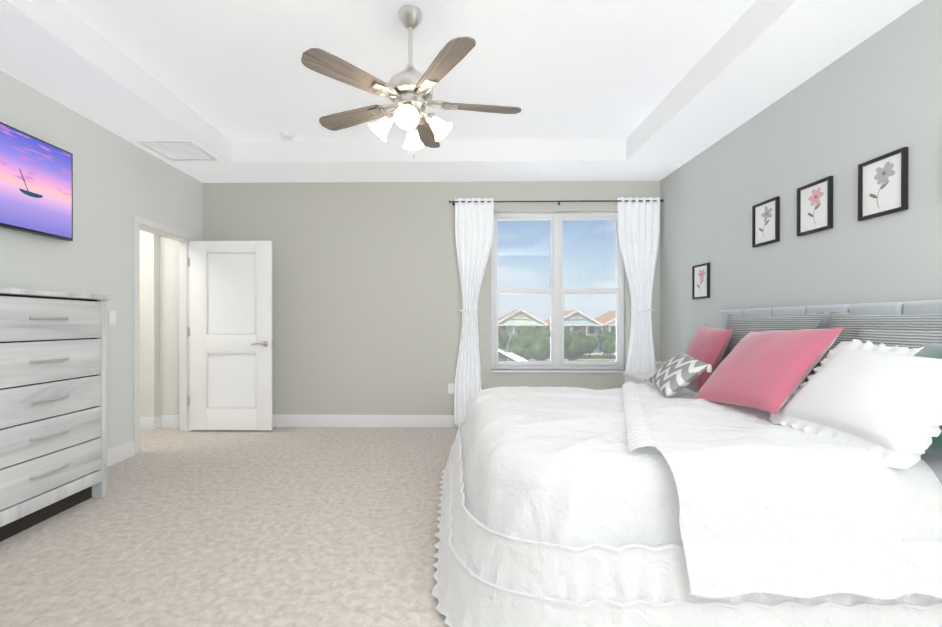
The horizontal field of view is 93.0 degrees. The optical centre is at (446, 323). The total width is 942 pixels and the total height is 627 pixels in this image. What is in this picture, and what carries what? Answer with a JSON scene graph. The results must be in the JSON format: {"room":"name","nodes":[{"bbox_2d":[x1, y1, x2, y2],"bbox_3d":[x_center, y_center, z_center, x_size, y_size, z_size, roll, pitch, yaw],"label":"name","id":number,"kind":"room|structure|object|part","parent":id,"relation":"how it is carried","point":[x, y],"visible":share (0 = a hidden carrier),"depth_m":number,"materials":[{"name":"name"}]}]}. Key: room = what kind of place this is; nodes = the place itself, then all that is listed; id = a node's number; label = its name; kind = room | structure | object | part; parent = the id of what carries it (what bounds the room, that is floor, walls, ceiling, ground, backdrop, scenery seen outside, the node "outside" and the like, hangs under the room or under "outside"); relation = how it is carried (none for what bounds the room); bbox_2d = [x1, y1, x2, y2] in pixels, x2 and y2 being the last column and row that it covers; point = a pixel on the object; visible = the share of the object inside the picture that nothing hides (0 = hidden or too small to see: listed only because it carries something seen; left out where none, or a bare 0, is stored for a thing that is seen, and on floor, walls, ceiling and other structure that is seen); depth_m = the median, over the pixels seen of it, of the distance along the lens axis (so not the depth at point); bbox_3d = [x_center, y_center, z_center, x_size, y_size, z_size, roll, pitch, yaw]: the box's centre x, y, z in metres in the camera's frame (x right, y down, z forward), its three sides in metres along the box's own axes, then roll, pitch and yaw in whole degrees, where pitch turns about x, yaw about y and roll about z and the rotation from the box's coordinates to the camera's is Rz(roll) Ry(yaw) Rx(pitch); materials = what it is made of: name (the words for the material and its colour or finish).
{"room":"bedroom","nodes":[
{"label":"bedroom","id":0,"kind":"room"},
{"bbox_2d":[0,70,202,448],"bbox_3d":[-2.843,-0.362,2.242,0.120,3.050,5.570,0,0,1],"label":"wall","id":1,"kind":"structure","parent":0,"point":[119,182],"depth_m":3.59,"materials":[{"name":"white paint"}]},
{"bbox_2d":[0,122,72,240],"bbox_3d":[-2.738,-0.908,2.661,0.075,0.630,1.115,0,0,1],"label":"tv","id":2,"kind":"object","parent":1,"relation":"attached to","point":[36,186],"visible":1,"depth_m":2.92,"materials":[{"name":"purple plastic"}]},
{"bbox_2d":[109,311,115,324],"bbox_3d":[-2.754,-0.045,3.686,0.011,0.116,0.072,0,0,1],"label":"light switch","id":3,"kind":"object","parent":1,"relation":"attached to","point":[112,317],"visible":1,"depth_m":3.67,"materials":[{"name":"white plastic"}]},
{"bbox_2d":[107,440,134,466],"bbox_3d":[-2.783,1.097,1.767,0.016,0.134,4.315,0,0,1],"label":"baseboard","id":4,"kind":"structure","parent":1,"relation":"attached to","point":[119,453],"depth_m":3.76,"materials":[{"name":"white wood"}]},
{"bbox_2d":[133,215,195,454],"bbox_3d":[-2.808,0.102,4.397,0.156,2.112,0.944,0,0,1],"label":"door frame","id":5,"kind":"structure","parent":1,"relation":"attached to","point":[181,237],"depth_m":4.65,"materials":[{"name":"white wood"}]},
{"bbox_2d":[190,241,271,429],"bbox_3d":[-2.298,0.128,4.764,0.874,2.014,0.035,0,0,1],"label":"door","id":6,"kind":"structure","parent":1,"relation":"in","point":[230,324],"depth_m":4.75,"materials":[{"name":"white paint"}]},
{"bbox_2d":[188,258,271,404],"bbox_3d":[-2.304,0.085,4.764,0.890,1.571,0.157,0,0,1],"label":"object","id":7,"kind":"structure","parent":6,"relation":"attached to","point":[264,343],"depth_m":4.74,"materials":[{"name":"silver metal"}]},
{"bbox_2d":[140,230,178,416],"bbox_3d":[-3.524,-0.343,4.983,1.330,3.000,0.210,0,0,1],"label":"wall","id":8,"kind":"structure","parent":0,"point":[159,325],"depth_m":4.85,"materials":[{"name":"white paint"}]},
{"bbox_2d":[140,416,157,429],"bbox_3d":[-3.678,1.090,4.881,1.006,0.134,0.026,0,0,1],"label":"baseboard","id":9,"kind":"structure","parent":8,"relation":"attached to","point":[146,423],"depth_m":4.86,"materials":[{"name":"white wood"}]},
{"bbox_2d":[158,415,178,427],"bbox_3d":[-3.025,1.090,4.953,0.330,0.134,0.020,0,0,1],"label":"baseboard","id":10,"kind":"structure","parent":8,"relation":"attached to","point":[159,421],"depth_m":4.95,"materials":[{"name":"white"}]},
{"bbox_2d":[0,427,458,626],"bbox_3d":[-0.965,1.213,2.516,6.827,0.100,6.170,0,0,1],"label":"floor","id":11,"kind":"structure","parent":0,"point":[302,527],"depth_m":2.41,"materials":[{"name":"carpet"}]},
{"bbox_2d":[0,287,110,541],"bbox_3d":[-2.511,0.486,2.598,0.482,1.353,0.874,0,0,1],"label":"dresser","id":12,"kind":"object","parent":11,"relation":"on","point":[53,403],"visible":1,"depth_m":2.60,"materials":[{"name":"grey wood"}]},
{"bbox_3d":[-2.289,0.416,2.595,0.037,0.912,0.252,0,0,1],"label":"handle","id":13,"kind":"part","parent":12,"relation":"part of","materials":[{"name":"silver metal"}]},
{"bbox_2d":[623,361,698,392],"bbox_3d":[2.007,0.757,4.093,0.584,0.804,0.502,0,0,1],"label":"nightstand","id":14,"kind":"object","parent":11,"relation":"on","point":[639,378],"visible":0.15,"depth_m":4.10,"materials":[{"name":"white"}]},
{"bbox_2d":[654,361,666,370],"bbox_3d":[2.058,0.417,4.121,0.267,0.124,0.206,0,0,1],"label":"electrical outlet","id":15,"kind":"object","parent":14,"relation":"on","point":[657,362],"depth_m":4.17,"materials":[{"name":"white plastic"}]},
{"bbox_2d":[431,300,941,626],"bbox_3d":[1.123,0.527,2.616,2.370,1.270,2.437,0,0,1],"label":"bed","id":16,"kind":"object","parent":11,"relation":"on","point":[782,467],"visible":1,"depth_m":1.62,"materials":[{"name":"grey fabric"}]},
{"bbox_2d":[685,325,732,390],"bbox_3d":[1.915,0.245,3.353,0.264,0.480,0.540,0,0,1],"label":"pillow","id":17,"kind":"object","parent":16,"relation":"on","point":[708,345],"depth_m":3.18,"materials":[{"name":"pink fabric"}]},
{"bbox_2d":[693,327,844,413],"bbox_3d":[1.731,0.243,2.455,0.475,0.453,0.672,0,0,1],"label":"pillow","id":18,"kind":"object","parent":16,"relation":"on","point":[766,369],"depth_m":2.32,"materials":[{"name":"pink fabric"}]},
{"bbox_3d":[2.083,0.206,2.970,0.211,0.546,0.880,0,0,1],"label":"pillow cord","id":19,"kind":"part","parent":16,"relation":"part of","materials":[{"name":"pink fabric"}]},
{"bbox_3d":[1.291,0.527,2.613,2.035,1.270,2.060,0,0,1],"label":"frame","id":20,"kind":"part","parent":16,"relation":"part of","materials":[{"name":"grey"}]},
{"bbox_3d":[2.071,0.209,2.050,0.214,0.546,0.880,0,0,1],"label":"pillow cord","id":21,"kind":"part","parent":16,"relation":"part of","materials":[{"name":"white fabric"}]},
{"bbox_3d":[1.952,0.239,1.852,0.240,0.497,0.725,0,0,1],"label":"pillow cord","id":22,"kind":"part","parent":16,"relation":"part of","materials":[{"name":"white fabric"}]},
{"bbox_2d":[914,343,941,456],"bbox_3d":[1.848,0.275,1.633,0.278,0.421,0.496,0,0,1],"label":"pillow","id":23,"kind":"object","parent":16,"relation":"on","point":[927,356],"depth_m":1.62,"materials":[{"name":"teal fabric"}]},
{"bbox_3d":[1.254,0.693,2.619,1.880,0.298,1.770,0,0,1],"label":"mattress","id":24,"kind":"part","parent":16,"relation":"part of","materials":[{"name":"grey fabric"}]},
{"bbox_2d":[59,0,755,140],"bbox_3d":[-0.229,-1.837,2.256,5.107,0.100,5.450,0,0,1],"label":"ceiling","id":25,"kind":"structure","parent":0,"point":[234,70],"depth_m":2.98,"materials":[{"name":"paint"}]},
{"bbox_2d":[279,132,294,140],"bbox_3d":[-1.511,-1.773,4.232,0.140,0.038,0.140,0,0,1],"label":"smoke detector","id":26,"kind":"object","parent":25,"relation":"attached to","point":[288,136],"visible":1,"depth_m":4.19,"materials":[{"name":"white plastic"}]},
{"bbox_2d":[301,5,520,158],"bbox_3d":[-0.181,-1.363,2.603,1.260,0.850,1.255,0,0,1],"label":"ceiling fan","id":27,"kind":"object","parent":25,"relation":"hanging from","point":[409,90],"visible":1,"depth_m":2.50,"materials":[{"name":"brown wood"}]},
{"bbox_3d":[-0.207,-1.123,2.573,0.487,0.138,0.487,0,0,1],"label":"lamp shade","id":28,"kind":"part","parent":27,"relation":"part of","materials":[{"name":"white glass"}]},
{"bbox_2d":[203,180,659,414],"bbox_3d":[-0.184,-0.369,5.045,5.347,3.050,0.120,0,0,1],"label":"wall","id":29,"kind":"structure","parent":0,"point":[366,302],"depth_m":4.99,"materials":[{"name":"white paint"}]},
{"bbox_2d":[272,414,458,426],"bbox_3d":[-0.204,1.089,4.981,5.070,0.134,0.016,0,0,1],"label":"baseboard","id":30,"kind":"structure","parent":29,"relation":"attached to","point":[278,420],"depth_m":4.99,"materials":[{"name":"white wood"}]},
{"bbox_2d":[448,383,453,393],"bbox_3d":[0.054,0.727,4.979,0.070,0.114,0.009,0,0,1],"label":"electrical outlet","id":31,"kind":"object","parent":29,"relation":"attached to","point":[450,388],"visible":1,"depth_m":4.98,"materials":[{"name":"white plastic"}]},
{"bbox_2d":[449,197,663,425],"bbox_3d":[1.197,-0.126,4.895,2.339,2.495,0.136,0,0,1],"label":"curtain","id":32,"kind":"object","parent":29,"relation":"attached to","point":[638,226],"visible":0.85,"depth_m":4.88,"materials":[{"name":"white fabric"}]},
{"bbox_3d":[1.198,-1.338,4.915,2.339,0.050,0.090,0,0,1],"label":"rod","id":33,"kind":"part","parent":32,"relation":"part of","materials":[{"name":"grey metal"}]},
{"bbox_2d":[491,212,625,372],"bbox_3d":[1.252,-0.355,5.018,1.500,1.797,0.163,0,0,1],"label":"window","id":34,"kind":"structure","parent":29,"relation":"in","point":[557,362],"depth_m":5.04,"materials":[{"name":"white plastic"}]},
{"bbox_2d":[0,0,921,182],"bbox_3d":[-0.229,-1.707,2.257,5.107,0.260,5.450,0,0,1],"label":"ceiling","id":35,"kind":"structure","parent":0,"point":[759,56],"depth_m":3.34,"materials":[{"name":"paint"}]},
{"bbox_2d":[137,141,217,160],"bbox_3d":[-2.441,-1.577,4.087,0.465,0.008,0.460,0,0,1],"label":"ceiling vent","id":36,"kind":"object","parent":35,"relation":"in","point":[196,152],"visible":1,"depth_m":4.04,"materials":[{"name":"white plastic"}]},
{"bbox_2d":[660,0,941,365],"bbox_3d":[2.384,-0.361,2.158,0.120,3.050,5.570,0,0,1],"label":"wall","id":37,"kind":"structure","parent":0,"point":[871,97],"depth_m":2.76,"materials":[{"name":"white paint"}]},
{"bbox_2d":[692,263,709,298],"bbox_3d":[2.343,-0.386,4.109,0.021,0.315,0.260,0,0,1],"label":"picture","id":38,"kind":"object","parent":37,"relation":"attached to","point":[700,281],"visible":1,"depth_m":4.10,"materials":[{"name":"black"}]},
{"bbox_2d":[752,196,779,246],"bbox_3d":[2.330,-0.734,3.259,0.021,0.315,0.260,0,0,1],"label":"picture","id":39,"kind":"object","parent":37,"relation":"attached to","point":[765,222],"visible":1,"depth_m":3.25,"materials":[{"name":"black"}]},
{"bbox_2d":[797,176,832,235],"bbox_3d":[2.323,-0.733,2.818,0.021,0.315,0.260,0,0,1],"label":"picture","id":40,"kind":"object","parent":37,"relation":"attached to","point":[814,206],"visible":0.98,"depth_m":2.81,"materials":[{"name":"black"}]},
{"bbox_2d":[858,147,907,220],"bbox_3d":[2.316,-0.732,2.374,0.021,0.315,0.260,0,0,1],"label":"picture","id":41,"kind":"object","parent":37,"relation":"attached to","point":[882,185],"visible":0.98,"depth_m":2.36,"materials":[{"name":"black"}]},
{"label":"outside","id":42,"kind":"structure","parent":0,"visible":0},
{"bbox_2d":[498,354,615,360],"bbox_3d":[1.812,5.431,109.981,320.000,0.330,300.000,0,0,1],"label":"lawn","id":43,"kind":"structure","parent":42,"point":[599,358],"depth_m":68.85,"materials":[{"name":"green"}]},
{"bbox_2d":[498,329,508,349],"bbox_3d":[8.024,3.063,69.935,3.727,4.564,3.724,0,0,1],"label":"tree","id":44,"kind":"object","parent":43,"relation":"on","point":[503,333],"depth_m":69.30,"materials":[{"name":"green plant"}]},
{"bbox_2d":[498,348,527,360],"bbox_3d":[-0.403,2.147,7.895,3.820,6.764,5.400,0,0,1],"label":"roof","id":45,"kind":"structure","parent":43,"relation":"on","point":[509,355],"depth_m":9.56,"materials":[{"name":"white"}]},
{"bbox_2d":[509,334,531,359],"bbox_3d":[9.240,3.382,56.057,2.979,3.996,3.762,0,0,1],"label":"tree","id":46,"kind":"object","parent":43,"relation":"on","point":[524,352],"depth_m":54.88,"materials":[{"name":"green plant"}]},
{"bbox_2d":[498,309,548,351],"bbox_3d":[12.968,1.409,82.015,9.500,7.888,12.450,0,0,1],"label":"house","id":47,"kind":"structure","parent":43,"relation":"on","point":[519,321],"depth_m":77.77,"materials":[{"name":"teal"}]},
{"bbox_2d":[518,325,541,336],"bbox_3d":[12.719,2.804,68.325,4.490,5.091,4.307,0,0,1],"label":"tree","id":48,"kind":"object","parent":43,"relation":"on","point":[525,330],"depth_m":66.85,"materials":[{"name":"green plant"}]},
{"bbox_2d":[524,333,549,360],"bbox_3d":[11.595,3.264,55.770,4.093,4.234,4.680,0,0,1],"label":"tree","id":49,"kind":"object","parent":43,"relation":"on","point":[535,347],"depth_m":54.47,"materials":[{"name":"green plant"}]},
{"bbox_2d":[538,327,549,335],"bbox_3d":[15.752,2.914,69.943,3.695,4.863,4.511,0,0,1],"label":"tree","id":50,"kind":"object","parent":43,"relation":"on","point":[541,331],"depth_m":68.23,"materials":[{"name":"green plant"}]},
{"bbox_2d":[543,310,604,355],"bbox_3d":[22.351,1.512,80.865,8.900,7.688,12.450,0,0,1],"label":"house","id":51,"kind":"structure","parent":43,"relation":"on","point":[576,318],"depth_m":76.60,"materials":[{"name":"blue"}]},
{"bbox_2d":[564,332,588,360],"bbox_3d":[15.101,3.107,55.090,4.683,4.551,4.187,0,0,1],"label":"tree","id":52,"kind":"object","parent":43,"relation":"on","point":[574,349],"depth_m":53.78,"materials":[{"name":"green plant"}]},
{"bbox_2d":[569,330,584,337],"bbox_3d":[19.129,3.173,68.443,4.121,4.351,3.363,0,0,1],"label":"tree","id":53,"kind":"object","parent":43,"relation":"on","point":[579,333],"depth_m":67.65,"materials":[{"name":"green plant"}]},
{"bbox_2d":[585,336,597,357],"bbox_3d":[22.203,3.615,69.226,2.975,3.464,2.912,0,0,1],"label":"tree","id":54,"kind":"object","parent":43,"relation":"on","point":[590,343],"depth_m":68.34,"materials":[{"name":"green plant"}]},
{"bbox_2d":[595,311,615,354],"bbox_3d":[31.866,1.460,81.714,9.300,7.788,12.450,0,0,1],"label":"house","id":55,"kind":"structure","parent":43,"relation":"on","point":[603,317],"depth_m":78.63,"materials":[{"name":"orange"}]},
{"bbox_2d":[597,330,615,357],"bbox_3d":[25.538,3.170,68.691,3.909,4.358,4.267,0,0,1],"label":"tree","id":56,"kind":"object","parent":43,"relation":"on","point":[609,347],"depth_m":68.04,"materials":[{"name":"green plant"}]}
]}

